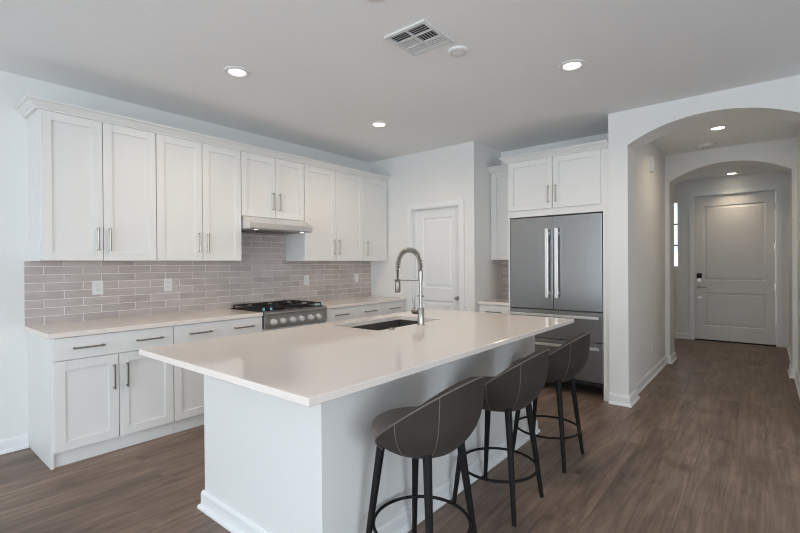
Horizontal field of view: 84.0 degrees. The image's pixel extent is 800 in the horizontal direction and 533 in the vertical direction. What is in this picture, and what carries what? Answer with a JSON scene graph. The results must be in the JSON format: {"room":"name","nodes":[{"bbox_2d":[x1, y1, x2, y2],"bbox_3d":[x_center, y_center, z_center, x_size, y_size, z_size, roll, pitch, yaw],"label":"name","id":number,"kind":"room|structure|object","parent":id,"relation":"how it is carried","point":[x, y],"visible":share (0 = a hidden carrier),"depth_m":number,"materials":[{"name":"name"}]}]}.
{"room":"kitchen","nodes":[
{"label":"kitchen","id":0,"kind":"room"},
{"bbox_2d":[0,70,369,439],"bbox_3d":[-3.005,-0.032,3.150,0.120,2.765,8.248,0,0,39],"label":"wall","id":1,"kind":"structure","parent":0,"point":[14,241],"depth_m":3.28,"materials":[{"name":"white paint"}]},
{"bbox_2d":[0,433,28,454],"bbox_3d":[-4.126,1.316,1.665,0.030,0.101,4.268,0,0,39],"label":"baseboard","id":2,"kind":"structure","parent":1,"relation":"attached to","point":[11,444],"depth_m":3.25,"materials":[{"name":"white paint"}]},
{"bbox_2d":[27,109,156,260],"bbox_3d":[-2.395,-0.576,3.502,0.378,1.064,0.771,0,0,39],"label":"upper cabinet","id":3,"kind":"object","parent":1,"relation":"attached to","point":[92,183],"visible":1,"depth_m":3.34,"materials":[{"name":"white paint"}]},
{"bbox_2d":[92,280,102,294],"bbox_3d":[-2.490,0.174,3.659,0.008,0.115,0.078,0,0,39],"label":"wall outlet","id":4,"kind":"object","parent":1,"relation":"attached to","point":[97,286],"visible":1,"depth_m":3.65,"materials":[{"name":"white plastic"}]},
{"bbox_2d":[164,278,171,290],"bbox_3d":[-2.135,0.167,4.090,0.008,0.115,0.072,0,0,39],"label":"wall outlet","id":5,"kind":"object","parent":1,"relation":"attached to","point":[167,281],"visible":1,"depth_m":4.09,"materials":[{"name":"white plastic"}]},
{"bbox_2d":[24,233,370,325],"bbox_3d":[-1.603,0.036,4.752,0.010,0.784,3.753,0,0,39],"label":"backsplash","id":6,"kind":"structure","parent":1,"relation":"attached to","point":[55,292],"depth_m":4.20,"materials":[{"name":"tile"}]},
{"bbox_2d":[155,134,241,260],"bbox_3d":[-1.902,-0.583,4.101,0.378,1.064,0.776,0,0,39],"label":"upper cabinet","id":7,"kind":"object","parent":1,"relation":"attached to","point":[198,185],"visible":0.98,"depth_m":3.97,"materials":[{"name":"white paint"}]},
{"bbox_2d":[14,94,390,181],"bbox_3d":[-1.477,-1.152,4.603,0.398,0.063,3.800,0,0,39],"label":"crown molding","id":8,"kind":"structure","parent":1,"relation":"attached to","point":[29,104],"depth_m":3.74,"materials":[{"name":"white paint"}]},
{"bbox_2d":[241,151,303,220],"bbox_3d":[-1.414,-0.808,4.695,0.378,0.626,0.762,0,0,39],"label":"upper cabinet","id":9,"kind":"object","parent":1,"relation":"attached to","point":[273,188],"visible":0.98,"depth_m":4.57,"materials":[{"name":"white paint"}]},
{"bbox_2d":[241,216,312,234],"bbox_3d":[-1.371,-0.425,4.664,0.481,0.138,0.754,0,0,39],"label":"range hood","id":10,"kind":"object","parent":1,"relation":"attached to","point":[248,224],"visible":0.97,"depth_m":4.50,"materials":[{"name":"metal"}]},
{"bbox_2d":[304,275,308,284],"bbox_3d":[-1.120,0.165,5.325,0.008,0.115,0.070,0,0,39],"label":"wall outlet","id":11,"kind":"object","parent":1,"relation":"attached to","point":[306,277],"visible":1,"depth_m":5.32,"materials":[{"name":"white plastic"}]},
{"bbox_2d":[286,165,362,260],"bbox_3d":[-0.876,-0.597,5.349,0.378,1.064,0.924,0,0,39],"label":"upper cabinet","id":12,"kind":"object","parent":1,"relation":"attached to","point":[333,200],"visible":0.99,"depth_m":5.20,"materials":[{"name":"white paint"}]},
{"bbox_2d":[355,274,358,282],"bbox_3d":[-0.583,0.158,5.978,0.009,0.115,0.070,0,0,39],"label":"wall outlet","id":13,"kind":"object","parent":1,"relation":"attached to","point":[356,275],"visible":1,"depth_m":5.97,"materials":[{"name":"white plastic"}]},
{"bbox_2d":[363,177,386,260],"bbox_3d":[-0.432,-0.603,5.888,0.378,1.064,0.468,0,0,39],"label":"upper cabinet","id":14,"kind":"object","parent":1,"relation":"attached to","point":[374,191],"visible":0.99,"depth_m":5.79,"materials":[{"name":"white paint"}]},
{"bbox_2d":[0,0,799,180],"bbox_3d":[1.475,-1.492,2.320,8.262,0.100,13.084,0,0,39],"label":"ceiling","id":15,"kind":"structure","parent":0,"point":[322,71],"depth_m":3.12,"materials":[{"name":"white paint"}]},
{"bbox_2d":[223,66,250,77],"bbox_3d":[-1.195,-1.423,3.256,0.188,0.010,0.188,0,0,39],"label":"recessed light","id":16,"kind":"object","parent":15,"relation":"in","point":[234,71],"visible":1,"depth_m":3.24,"materials":[{"name":"white paint"}]},
{"bbox_2d":[229,69,244,74],"bbox_3d":[-1.195,-1.424,3.256,0.115,0.003,0.115,0,0,39],"label":"diffuser","id":17,"kind":"object","parent":16,"relation":"attached to","point":[231,71],"depth_m":3.25,"materials":[{"name":"beige plastic"}]},
{"bbox_2d":[367,0,384,2],"bbox_3d":[-0.128,-1.426,2.336,0.136,0.010,0.136,0,0,39],"label":"cover plate","id":18,"kind":"object","parent":15,"relation":"attached to","point":[371,1],"visible":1,"depth_m":2.38,"materials":[{"name":"white plastic"}]},
{"bbox_2d":[370,121,387,127],"bbox_3d":[-0.213,-1.437,4.503,0.188,0.010,0.188,0,0,39],"label":"recessed light","id":19,"kind":"object","parent":15,"relation":"in","point":[378,124],"visible":1,"depth_m":4.49,"materials":[{"name":"white paint"}]},
{"bbox_2d":[384,19,453,55],"bbox_3d":[0.119,-1.429,2.789,0.314,0.012,0.314,0,0,39],"label":"ceiling vent","id":20,"kind":"object","parent":15,"relation":"in","point":[420,37],"visible":1,"depth_m":2.78,"materials":[{"name":"metal"}]},
{"bbox_2d":[448,46,467,56],"bbox_3d":[0.386,-1.429,2.959,0.136,0.018,0.136,0,0,39],"label":"smoke detector","id":21,"kind":"object","parent":15,"relation":"attached to","point":[456,51],"visible":1,"depth_m":2.93,"materials":[{"name":"white plastic"}]},
{"bbox_2d":[558,59,585,70],"bbox_3d":[1.235,-1.440,3.188,0.188,0.010,0.188,0,0,39],"label":"recessed light","id":22,"kind":"object","parent":15,"relation":"in","point":[575,64],"visible":1,"depth_m":3.17,"materials":[{"name":"white paint"}]},
{"bbox_2d":[564,62,580,68],"bbox_3d":[1.235,-1.441,3.188,0.115,0.003,0.115,0,0,39],"label":"diffuser","id":23,"kind":"object","parent":22,"relation":"attached to","point":[571,65],"depth_m":3.18,"materials":[{"name":"beige plastic"}]},
{"bbox_2d":[699,142,714,148],"bbox_3d":[3.704,-1.452,5.354,0.164,0.046,0.164,0,0,39],"label":"smoke detector","id":24,"kind":"object","parent":15,"relation":"attached to","point":[709,145],"visible":1,"depth_m":5.30,"materials":[{"name":"white plastic"}]},
{"bbox_2d":[707,125,728,130],"bbox_3d":[3.368,-1.464,4.703,0.188,0.010,0.188,0,0,39],"label":"recessed light","id":25,"kind":"object","parent":15,"relation":"in","point":[720,127],"visible":1,"depth_m":4.69,"materials":[{"name":"white paint"}]},
{"bbox_2d":[725,172,738,174],"bbox_3d":[5.325,-1.491,7.127,0.188,0.010,0.188,0,0,39],"label":"recessed light","id":26,"kind":"object","parent":15,"relation":"in","point":[730,173],"visible":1,"depth_m":7.11,"materials":[{"name":"white paint"}]},
{"bbox_2d":[0,338,799,532],"bbox_3d":[1.496,1.373,2.335,8.262,0.100,13.084,0,0,39],"label":"floor","id":27,"kind":"structure","parent":0,"point":[711,444],"depth_m":2.88,"materials":[{"name":"brown wood"}]},
{"bbox_2d":[27,326,173,469],"bbox_3d":[-2.276,0.909,3.414,0.664,0.869,0.786,0,0,39],"label":"base cabinet","id":28,"kind":"object","parent":27,"relation":"on","point":[93,395],"visible":0.88,"depth_m":3.16,"materials":[{"name":"white paint"}]},
{"bbox_2d":[25,309,262,338],"bbox_3d":[-2.037,0.454,3.727,0.640,0.033,1.611,0,0,39],"label":"countertop","id":29,"kind":"structure","parent":28,"relation":"on","point":[70,329],"depth_m":3.48,"materials":[{"name":"stone"}]},
{"bbox_2d":[172,316,261,433],"bbox_3d":[-1.768,0.902,4.032,0.664,0.869,0.810,0,0,39],"label":"base cabinet","id":30,"kind":"object","parent":27,"relation":"on","point":[188,385],"visible":0.27,"depth_m":3.66,"materials":[{"name":"white paint"}]},
{"bbox_2d":[262,321,323,331],"bbox_3d":[-1.270,0.958,4.638,0.664,0.744,0.754,0,0,39],"label":"base cabinet","id":31,"kind":"object","parent":27,"relation":"on","point":[271,329],"visible":0.11,"depth_m":4.41,"materials":[{"name":"white paint"}]},
{"bbox_2d":[232,300,326,328],"bbox_3d":[-1.233,0.481,4.603,0.650,0.203,0.750,0,0,39],"label":"rangetop","id":32,"kind":"object","parent":31,"relation":"on","point":[277,314],"visible":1,"depth_m":4.43,"materials":[{"name":"grey metal"}]},
{"bbox_2d":[232,304,321,311],"bbox_3d":[-1.272,0.422,4.634,0.530,0.007,0.742,0,0,39],"label":"grate","id":33,"kind":"object","parent":32,"relation":"on","point":[244,308],"depth_m":4.46,"materials":[{"name":"black metal"}]},
{"bbox_2d":[324,303,381,322],"bbox_3d":[-0.737,0.888,5.286,0.664,0.869,0.920,0,0,39],"label":"base cabinet","id":34,"kind":"object","parent":27,"relation":"on","point":[362,311],"visible":0.21,"depth_m":5.07,"materials":[{"name":"white paint"}]},
{"bbox_2d":[302,296,405,308],"bbox_3d":[-0.604,0.434,5.470,0.640,0.033,1.380,0,0,39],"label":"countertop","id":35,"kind":"structure","parent":34,"relation":"on","point":[356,301],"depth_m":5.37,"materials":[{"name":"stone"}]},
{"bbox_2d":[197,335,539,532],"bbox_3d":[-0.006,0.888,2.999,1.047,0.883,2.260,0,0,39],"label":"kitchen island","id":36,"kind":"object","parent":27,"relation":"on","point":[273,464],"visible":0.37,"depth_m":2.15,"materials":[{"name":"white paint"}]},
{"bbox_2d":[139,309,573,406],"bbox_3d":[-0.009,0.431,2.865,1.379,0.030,2.573,0,0,39],"label":"island countertop","id":37,"kind":"structure","parent":36,"relation":"on","point":[310,365],"depth_m":2.23,"materials":[{"name":"stone"}]},
{"bbox_2d":[352,319,417,330],"bbox_3d":[-0.071,0.562,3.300,0.447,0.234,0.759,0,0,39],"label":"sink","id":38,"kind":"object","parent":37,"relation":"in","point":[395,323],"visible":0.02,"depth_m":3.60,"materials":[{"name":"grey metal"}]},
{"bbox_2d":[394,247,424,324],"bbox_3d":[0.066,0.137,3.212,0.270,0.554,0.060,0,0,39],"label":"kitchen faucet","id":39,"kind":"object","parent":37,"relation":"on","point":[420,311],"visible":1,"depth_m":3.15,"materials":[{"name":"silver metal"}]},
{"bbox_2d":[382,301,404,314],"bbox_3d":[-0.298,0.882,5.819,0.664,0.869,0.458,0,0,39],"label":"drawer","id":40,"kind":"object","parent":27,"relation":"on","point":[398,306],"visible":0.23,"depth_m":5.60,"materials":[{"name":"white paint"}]},
{"bbox_2d":[366,376,484,532],"bbox_3d":[0.116,0.893,1.947,0.510,0.887,0.535,0,0,39],"label":"bar stool","id":41,"kind":"object","parent":27,"relation":"on","point":[441,425],"visible":1,"depth_m":1.76,"materials":[{"name":"grey leather"}]},
{"bbox_2d":[479,304,508,313],"bbox_3d":[1.256,0.874,5.311,0.395,0.869,0.654,0,0,39],"label":"base cabinet","id":42,"kind":"object","parent":27,"relation":"on","point":[499,309],"visible":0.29,"depth_m":5.07,"materials":[{"name":"white paint"}]},
{"bbox_2d":[477,298,508,305],"bbox_3d":[1.259,0.421,5.318,0.395,0.033,0.632,0,0,39],"label":"countertop","id":43,"kind":"structure","parent":42,"relation":"on","point":[500,301],"depth_m":5.15,"materials":[{"name":"stone"}]},
{"bbox_2d":[452,349,549,526],"bbox_3d":[0.580,0.887,2.511,0.510,0.887,0.535,0,0,39],"label":"bar stool","id":44,"kind":"object","parent":27,"relation":"on","point":[520,384],"visible":0.88,"depth_m":2.31,"materials":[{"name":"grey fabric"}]},
{"bbox_2d":[513,332,590,472],"bbox_3d":[1.050,0.880,3.083,0.510,0.887,0.535,0,0,39],"label":"bar stool","id":45,"kind":"object","parent":27,"relation":"on","point":[566,361],"visible":0.76,"depth_m":2.89,"materials":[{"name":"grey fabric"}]},
{"bbox_2d":[510,213,603,386],"bbox_3d":[1.780,0.391,4.844,0.958,1.832,0.684,0,0,39],"label":"refrigerator","id":46,"kind":"object","parent":27,"relation":"on","point":[557,261],"visible":0.69,"depth_m":4.55,"materials":[{"name":"grey metal"}]},
{"bbox_2d":[508,148,608,401],"bbox_3d":[1.798,0.081,4.835,1.050,2.452,0.688,0,0,39],"label":"tall cabinet","id":47,"kind":"object","parent":27,"relation":"on","point":[574,183],"visible":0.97,"depth_m":4.52,"materials":[{"name":"white paint"}]},
{"bbox_2d":[488,140,607,172],"bbox_3d":[1.631,-1.176,4.947,1.447,0.063,0.703,0,0,39],"label":"crown molding","id":48,"kind":"structure","parent":47,"relation":"attached to","point":[602,144],"depth_m":4.60,"materials":[{"name":"white paint"}]},
{"bbox_2d":[369,141,479,311],"bbox_3d":[0.261,-0.070,5.722,1.657,2.765,0.115,0,0,39],"label":"wall","id":49,"kind":"structure","parent":0,"point":[449,172],"depth_m":5.57,"materials":[{"name":"white paint"}]},
{"bbox_2d":[412,205,458,310],"bbox_3d":[0.470,0.290,5.547,0.707,2.045,0.126,0,0,39],"label":"door","id":50,"kind":"structure","parent":49,"relation":"in","point":[435,231],"depth_m":5.55,"materials":[{"name":"white paint"}]},
{"bbox_2d":[407,198,464,310],"bbox_3d":[0.431,0.254,5.500,0.851,2.117,0.018,0,0,39],"label":"trim","id":51,"kind":"structure","parent":49,"relation":"attached to","point":[460,202],"depth_m":5.36,"materials":[{"name":"white paint"}]},
{"bbox_2d":[479,143,501,300],"bbox_3d":[1.114,-0.075,5.546,0.115,2.765,0.697,0,0,39],"label":"wall","id":52,"kind":"structure","parent":0,"point":[490,276],"depth_m":5.38,"materials":[{"name":"white paint"}]},
{"bbox_2d":[501,133,607,164],"bbox_3d":[1.901,-0.079,5.272,1.449,2.765,0.120,0,0,39],"label":"wall","id":53,"kind":"structure","parent":0,"point":[600,137],"depth_m":5.24,"materials":[{"name":"white paint"}]},
{"bbox_2d":[491,171,507,259],"bbox_3d":[1.355,-0.614,5.436,0.395,1.064,0.309,0,0,39],"label":"upper cabinet","id":54,"kind":"object","parent":53,"relation":"attached to","point":[499,180],"visible":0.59,"depth_m":5.37,"materials":[{"name":"white paint"}]},
{"bbox_2d":[501,260,508,297],"bbox_3d":[1.455,0.160,5.557,0.397,0.484,0.010,0,0,39],"label":"backsplash","id":55,"kind":"structure","parent":53,"relation":"attached to","point":[504,263],"depth_m":5.65,"materials":[{"name":"tile"}]},
{"bbox_2d":[635,142,664,382],"bbox_3d":[2.865,-0.086,5.204,0.126,2.765,1.950,0,0,39],"label":"wall","id":56,"kind":"structure","parent":0,"point":[649,186],"depth_m":5.12,"materials":[{"name":"white paint"}]},
{"bbox_2d":[609,351,676,407],"bbox_3d":[3.333,1.238,6.133,0.752,0.101,4.642,0,0,39],"label":"baseboard","id":57,"kind":"structure","parent":56,"relation":"attached to","point":[629,401],"depth_m":4.64,"materials":[{"name":"white paint"}]},
{"bbox_2d":[650,156,654,171],"bbox_3d":[2.939,-1.188,5.170,0.037,0.170,0.100,0,0,39],"label":"door chime","id":58,"kind":"object","parent":56,"relation":"attached to","point":[652,159],"visible":1,"depth_m":5.13,"materials":[{"name":"white plastic"}]},
{"bbox_2d":[608,75,799,395],"bbox_3d":[3.934,-0.080,2.860,4.756,2.765,0.313,0,0,39],"label":"wall","id":59,"kind":"structure","parent":0,"point":[630,130],"depth_m":4.16,"materials":[{"name":"white paint"}]},
{"bbox_2d":[665,137,797,369],"bbox_3d":[4.026,-0.097,5.761,2.300,2.765,0.385,0,0,39],"label":"wall","id":60,"kind":"structure","parent":0,"point":[781,155],"depth_m":5.55,"materials":[{"name":"white paint"}]},
{"bbox_2d":[674,171,788,347],"bbox_3d":[5.316,-0.116,7.582,2.220,2.765,0.140,0,0,39],"label":"wall","id":61,"kind":"structure","parent":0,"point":[682,190],"depth_m":7.54,"materials":[{"name":"white paint"}]},
{"bbox_2d":[674,202,677,266],"bbox_3d":[4.854,-0.567,7.983,0.277,1.148,0.060,0,0,39],"label":"window","id":62,"kind":"structure","parent":61,"relation":"attached to","point":[674,202],"depth_m":7.88,"materials":[{"name":"white paint"}]},
{"bbox_2d":[674,332,688,338],"bbox_3d":[4.768,1.218,7.938,0.675,0.101,0.030,0,0,39],"label":"baseboard","id":63,"kind":"structure","parent":61,"relation":"attached to","point":[676,335],"depth_m":7.79,"materials":[{"name":"white paint"}]},
{"bbox_2d":[693,189,776,346],"bbox_3d":[5.539,0.027,7.375,1.097,2.478,0.180,0,0,39],"label":"door","id":64,"kind":"structure","parent":61,"relation":"attached to","point":[735,234],"depth_m":7.33,"materials":[{"name":"paint"}]},
{"bbox_2d":[689,185,781,346],"bbox_3d":[5.501,-0.003,7.329,1.217,2.538,0.018,0,0,39],"label":"door frame","id":65,"kind":"structure","parent":61,"relation":"attached to","point":[778,187],"depth_m":7.11,"materials":[{"name":"white paint"}]},
{"bbox_2d":[789,128,799,375],"bbox_3d":[4.720,-0.099,5.199,0.115,2.765,4.298,0,0,39],"label":"wall","id":66,"kind":"structure","parent":0,"point":[798,136],"depth_m":5.02,"materials":[{"name":"white paint"}]},
{"bbox_2d":[787,341,799,399],"bbox_3d":[5.781,1.232,4.120,3.270,0.101,4.642,0,0,39],"label":"baseboard","id":67,"kind":"structure","parent":66,"relation":"attached to","point":[792,373],"depth_m":5.10,"materials":[{"name":"white paint"}]},
{"label":"outside","id":68,"kind":"structure","parent":0,"visible":0},
{"bbox_2d":[674,254,677,265],"bbox_3d":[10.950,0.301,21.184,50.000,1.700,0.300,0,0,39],"label":"window","id":69,"kind":"structure","parent":68,"point":[675,255],"depth_m":19.84,"materials":[{"name":"glass"}]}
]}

